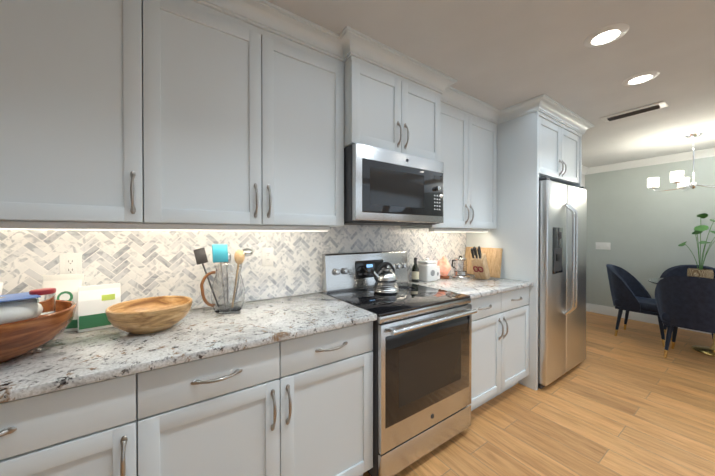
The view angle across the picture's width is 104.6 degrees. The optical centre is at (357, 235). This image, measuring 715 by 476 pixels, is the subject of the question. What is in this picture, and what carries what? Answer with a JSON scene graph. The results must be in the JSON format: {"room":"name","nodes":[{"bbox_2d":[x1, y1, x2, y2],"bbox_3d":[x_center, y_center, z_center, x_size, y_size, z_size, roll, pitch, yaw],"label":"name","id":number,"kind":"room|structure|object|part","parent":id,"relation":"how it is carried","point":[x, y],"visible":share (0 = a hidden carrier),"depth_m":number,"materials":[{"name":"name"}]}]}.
{"room":"dining room and kitchen","nodes":[
{"label":"dining room and kitchen","id":0,"kind":"room"},
{"bbox_2d":[193,174,584,308],"bbox_3d":[0.374,0.087,2.407,8.500,2.440,0.060,0,0,-34],"label":"wall","id":1,"kind":"structure","parent":0,"point":[583,180],"depth_m":2.43,"materials":[{"name":"white paint"}]},
{"bbox_2d":[0,0,143,222],"bbox_3d":[-1.238,-0.548,1.055,0.677,0.990,0.364,0,0,-34],"label":"upper cabinet","id":2,"kind":"object","parent":1,"relation":"attached to","point":[71,114],"visible":1,"depth_m":1.02,"materials":[{"name":"white paint"}]},
{"bbox_2d":[0,225,465,308],"bbox_3d":[-0.740,0.154,1.617,4.570,0.484,0.004,0,0,-34],"label":"tile backsplash","id":3,"kind":"structure","parent":1,"relation":"attached to","point":[137,264],"depth_m":1.50,"materials":[{"name":"tile"}]},
{"bbox_2d":[59,253,81,274],"bbox_3d":[-1.287,0.135,1.240,0.072,0.116,0.009,0,0,-34],"label":"electrical outlet plate","id":4,"kind":"object","parent":3,"relation":"attached to","point":[70,263],"visible":0.9,"depth_m":1.24,"materials":[{"name":"white plastic"}]},
{"bbox_2d":[262,247,272,265],"bbox_3d":[-0.562,0.132,1.729,0.072,0.116,0.009,0,0,-34],"label":"electrical outlet plate","id":5,"kind":"object","parent":3,"relation":"attached to","point":[267,256],"visible":1,"depth_m":1.72,"materials":[{"name":"white plastic"}]},
{"bbox_2d":[143,0,343,226],"bbox_3d":[-0.558,-0.552,1.513,0.957,0.990,0.364,0,0,-34],"label":"upper cabinet","id":6,"kind":"object","parent":1,"relation":"attached to","point":[243,125],"visible":1,"depth_m":1.33,"materials":[{"name":"white paint"}]},
{"bbox_2d":[0,221,329,230],"bbox_3d":[-0.810,-0.039,1.246,1.520,0.029,0.056,0,0,-34],"label":"rail","id":7,"kind":"object","parent":6,"relation":"attached to","point":[22,225],"visible":1,"depth_m":1.15,"materials":[{"name":"white plastic"}]},
{"bbox_2d":[177,0,594,174],"bbox_3d":[1.191,-1.078,2.456,6.880,0.111,0.758,0,0,-34],"label":"crown molding","id":8,"kind":"structure","parent":6,"relation":"attached to","point":[273,21],"depth_m":1.63,"materials":[{"name":"white paint"}]},
{"bbox_2d":[344,57,440,160],"bbox_3d":[0.185,-0.795,1.965,0.777,0.510,0.444,0,0,-34],"label":"upper cabinet","id":9,"kind":"object","parent":1,"relation":"attached to","point":[384,111],"visible":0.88,"depth_m":1.76,"materials":[{"name":"white paint"}]},
{"bbox_2d":[344,143,443,225],"bbox_3d":[0.191,-0.308,1.960,0.768,0.453,0.462,0,0,-34],"label":"over-the-range microwave","id":10,"kind":"object","parent":9,"relation":"attached to","point":[387,187],"visible":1,"depth_m":1.72,"materials":[{"name":"grey metal"}]},
{"bbox_2d":[402,105,496,231],"bbox_3d":[0.859,-0.543,2.469,0.897,1.020,0.364,0,0,-34],"label":"upper cabinet","id":11,"kind":"object","parent":1,"relation":"attached to","point":[468,151],"depth_m":2.35,"materials":[{"name":"white paint"}]},
{"bbox_3d":[0.906,-0.047,2.403,0.780,0.029,0.056,0,0,-34],"label":"under-cabinet light rail","id":12,"kind":"part","parent":11,"relation":"part of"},
{"bbox_2d":[216,0,714,167],"bbox_3d":[1.677,-1.144,0.466,8.500,0.050,4.600,0,0,-34],"label":"ceiling","id":13,"kind":"structure","parent":0,"point":[501,54],"depth_m":1.71,"materials":[{"name":"paint"}]},
{"bbox_2d":[584,23,628,47],"bbox_3d":[1.399,-1.122,1.558,0.192,0.010,0.192,0,0,-34],"label":"recessed light","id":14,"kind":"object","parent":13,"relation":"in","point":[606,35],"visible":1,"depth_m":1.55,"materials":[{"name":"white plastic"}]},
{"bbox_2d":[600,101,667,122],"bbox_3d":[2.517,-1.123,2.529,0.170,0.022,0.420,0,0,-34],"label":"ceiling vent","id":15,"kind":"object","parent":13,"relation":"in","point":[640,110],"visible":1,"depth_m":2.49,"materials":[{"name":"white"}]},
{"bbox_2d":[622,71,659,85],"bbox_3d":[2.029,-1.125,1.982,0.192,0.010,0.192,0,0,-34],"label":"recessed light","id":16,"kind":"object","parent":13,"relation":"in","point":[640,78],"visible":1,"depth_m":1.97,"materials":[{"name":"white plastic"}]},
{"bbox_2d":[647,132,714,190],"bbox_3d":[3.756,-0.830,3.120,0.689,0.614,0.667,0,0,-34],"label":"pendant chandelier","id":17,"kind":"object","parent":13,"relation":"hanging from","point":[678,179],"visible":1,"depth_m":3.10,"materials":[{"name":"silver metal"}]},
{"bbox_2d":[363,311,714,475],"bbox_3d":[1.677,1.346,0.484,8.500,0.050,4.600,0,0,-34],"label":"floor","id":18,"kind":"structure","parent":0,"point":[630,400],"depth_m":1.97,"materials":[{"name":"brown wood"}]},
{"bbox_2d":[0,373,137,475],"bbox_3d":[-1.157,0.875,0.945,0.677,0.884,0.654,0,0,-34],"label":"base cabinet","id":19,"kind":"object","parent":18,"relation":"on","point":[90,429],"visible":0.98,"depth_m":0.81,"materials":[{"name":"white paint"}]},
{"bbox_2d":[137,321,372,475],"bbox_3d":[-0.477,0.872,1.403,0.957,0.884,0.654,0,0,-34],"label":"base cabinet","id":20,"kind":"object","parent":18,"relation":"on","point":[301,406],"visible":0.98,"depth_m":1.13,"materials":[{"name":"white paint"}]},
{"bbox_2d":[0,292,376,402],"bbox_3d":[-0.768,0.415,1.206,1.662,0.030,0.646,0,0,-34],"label":"countertop","id":21,"kind":"structure","parent":20,"relation":"on","point":[66,360],"depth_m":1.05,"materials":[{"name":"stone"}]},
{"bbox_2d":[0,282,75,362],"bbox_3d":[-1.205,0.278,0.903,0.400,0.246,0.400,0,0,-34],"label":"bowl","id":22,"kind":"object","parent":21,"relation":"on","point":[32,320],"visible":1,"depth_m":0.90,"materials":[{"name":"brown wood"}]},
{"bbox_2d":[42,274,84,331],"bbox_3d":[-1.249,0.282,1.174,0.130,0.235,0.071,0,0,-20],"label":"box","id":23,"kind":"object","parent":21,"relation":"on","point":[66,286],"visible":0.52,"depth_m":1.16,"materials":[{"name":"white cardboard"}]},
{"bbox_2d":[78,283,120,332],"bbox_3d":[-1.127,0.307,1.209,0.135,0.185,0.076,0,1,-42],"label":"box","id":24,"kind":"object","parent":21,"relation":"on","point":[95,302],"visible":0.88,"depth_m":1.18,"materials":[{"name":"white cardboard"}]},
{"bbox_2d":[105,296,192,333],"bbox_3d":[-0.889,0.345,1.195,0.300,0.108,0.300,0,0,-34],"label":"bowl","id":25,"kind":"object","parent":21,"relation":"on","point":[148,315],"visible":1,"depth_m":1.13,"materials":[{"name":"brown wood"}]},
{"bbox_2d":[193,244,252,313],"bbox_3d":[-0.697,0.219,1.468,0.293,0.356,0.207,0,0,-34],"label":"pitcher","id":26,"kind":"object","parent":21,"relation":"on","point":[227,287],"visible":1,"depth_m":1.41,"materials":[{"name":"clear glass"}]},
{"bbox_2d":[322,250,476,475],"bbox_3d":[0.270,0.718,1.851,0.768,1.185,0.713,0,0,-34],"label":"range","id":27,"kind":"object","parent":18,"relation":"on","point":[422,347],"visible":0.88,"depth_m":1.60,"materials":[{"name":"grey metal"}]},
{"bbox_2d":[371,262,398,293],"bbox_3d":[0.181,0.286,1.916,0.220,0.212,0.180,0,0,-34],"label":"kettle","id":28,"kind":"object","parent":27,"relation":"on","point":[385,278],"visible":1,"depth_m":1.87,"materials":[{"name":"silver metal"}]},
{"bbox_2d":[469,287,528,410],"bbox_3d":[0.941,0.865,2.359,0.897,0.884,0.654,0,0,-34],"label":"base cabinet","id":29,"kind":"object","parent":18,"relation":"on","point":[500,345],"visible":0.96,"depth_m":2.10,"materials":[{"name":"white paint"}]},
{"bbox_2d":[409,274,532,298],"bbox_3d":[0.938,0.407,2.356,0.900,0.030,0.646,0,0,-34],"label":"countertop","id":30,"kind":"structure","parent":29,"relation":"on","point":[472,286],"depth_m":2.21,"materials":[{"name":"stone"}]},
{"bbox_2d":[412,257,418,281],"bbox_3d":[0.492,0.288,2.349,0.064,0.206,0.064,0,0,-34],"label":"wine bottle","id":31,"kind":"object","parent":30,"relation":"on","point":[415,272],"visible":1,"depth_m":2.33,"materials":[{"name":"black glass"}]},
{"bbox_2d":[417,258,436,281],"bbox_3d":[0.603,0.291,2.399,0.130,0.200,0.132,0,0,-34],"label":"canister","id":32,"kind":"object","parent":30,"relation":"on","point":[427,269],"visible":1,"depth_m":2.35,"materials":[{"name":"white ceramic"}]},
{"bbox_2d":[437,266,439,279],"bbox_3d":[0.692,0.323,2.483,0.075,0.134,0.076,0,0,-34],"label":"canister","id":33,"kind":"object","parent":30,"relation":"on","point":[438,272],"visible":0.21,"depth_m":2.46,"materials":[{"name":"white ceramic"}]},
{"bbox_2d":[437,256,450,278],"bbox_3d":[0.790,0.287,2.544,0.122,0.205,0.104,0,0,-34],"label":"salt lamp","id":34,"kind":"object","parent":30,"relation":"on","point":[444,265],"visible":0.9,"depth_m":2.51,"materials":[{"name":"orange stone"}]},
{"bbox_2d":[451,256,469,278],"bbox_3d":[0.947,0.286,2.568,0.164,0.206,0.188,0,0,-34],"label":"coffee maker","id":35,"kind":"object","parent":30,"relation":"on","point":[460,267],"visible":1,"depth_m":2.51,"materials":[{"name":"silver metal"}]},
{"bbox_2d":[471,246,489,279],"bbox_3d":[1.087,0.239,2.458,0.100,0.302,0.278,0,1,41],"label":"knife block","id":36,"kind":"object","parent":30,"relation":"on","point":[480,264],"visible":1,"depth_m":2.42,"materials":[{"name":"brown wood"}]},
{"bbox_2d":[465,247,502,277],"bbox_3d":[1.213,0.250,2.690,0.060,0.272,0.380,0,0,-34],"label":"cutting board","id":37,"kind":"object","parent":30,"relation":"on","point":[494,258],"visible":0.71,"depth_m":2.60,"materials":[{"name":"brown wood"}]},
{"bbox_2d":[466,112,581,390],"bbox_3d":[1.740,0.123,2.866,0.997,2.360,0.699,0,0,-34],"label":"cabinet","id":38,"kind":"object","parent":18,"relation":"on","point":[532,148],"visible":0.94,"depth_m":2.46,"materials":[{"name":"white paint"}]},
{"bbox_2d":[538,177,586,388],"bbox_3d":[1.777,0.404,2.815,0.906,1.800,0.776,0,0,-34],"label":"fridge","id":39,"kind":"object","parent":18,"relation":"on","point":[562,280],"visible":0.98,"depth_m":2.45,"materials":[{"name":"grey metal"}]},
{"bbox_2d":[606,264,671,346],"bbox_3d":[3.604,0.846,3.560,0.617,0.908,0.592,0,0,-34],"label":"dining chair","id":40,"kind":"object","parent":18,"relation":"on","point":[629,291],"visible":0.92,"depth_m":3.53,"materials":[{"name":"blue fabric"}]},
{"bbox_2d":[648,278,714,356],"bbox_3d":[4.001,0.927,3.062,1.080,0.750,1.080,0,0,-34],"label":"dining table","id":41,"kind":"object","parent":18,"relation":"on","point":[707,350],"visible":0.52,"depth_m":3.10,"materials":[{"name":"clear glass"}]},
{"bbox_2d":[678,213,714,278],"bbox_3d":[4.141,0.139,3.343,0.419,0.820,0.352,0,0,-34],"label":"potted plant","id":42,"kind":"object","parent":41,"relation":"on","point":[700,271],"visible":0.9,"depth_m":3.35,"materials":[{"name":"green plant"}]},
{"bbox_2d":[655,276,714,357],"bbox_3d":[3.526,0.851,2.861,0.592,0.908,0.617,0,0,-34],"label":"dining chair","id":43,"kind":"object","parent":18,"relation":"on","point":[687,302],"visible":1,"depth_m":2.76,"materials":[{"name":"blue fabric"}]},
{"bbox_2d":[660,265,714,339],"bbox_3d":[4.303,0.846,3.554,0.592,0.908,0.617,0,0,-34],"label":"dining chair","id":44,"kind":"object","parent":18,"relation":"on","point":[679,270],"visible":0.1,"depth_m":3.76,"materials":[{"name":"blue fabric"}]},
{"bbox_2d":[585,156,714,306],"bbox_3d":[5.208,0.083,2.893,0.060,2.440,4.660,0,0,-34],"label":"wall","id":45,"kind":"structure","parent":0,"point":[639,225],"depth_m":4.15,"materials":[{"name":"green paint"}]},
{"bbox_2d":[596,242,610,249],"bbox_3d":[4.047,0.166,4.553,0.009,0.116,0.190,0,0,-34],"label":"switch plate","id":46,"kind":"object","parent":45,"relation":"attached to","point":[603,245],"visible":1,"depth_m":4.54,"materials":[{"name":"white plastic"}]},
{"bbox_2d":[586,303,710,333],"bbox_3d":[5.185,1.233,2.867,0.016,0.140,4.570,0,0,-34],"label":"baseboard","id":47,"kind":"structure","parent":45,"relation":"attached to","point":[613,311],"depth_m":4.32,"materials":[{"name":"white"}]},
{"bbox_2d":[585,148,714,174],"bbox_3d":[5.146,-1.086,2.860,0.070,0.100,4.510,0,0,-34],"label":"crown molding","id":48,"kind":"structure","parent":45,"relation":"attached to","point":[703,153],"depth_m":4.03,"materials":[{"name":"white wood"}]}
]}

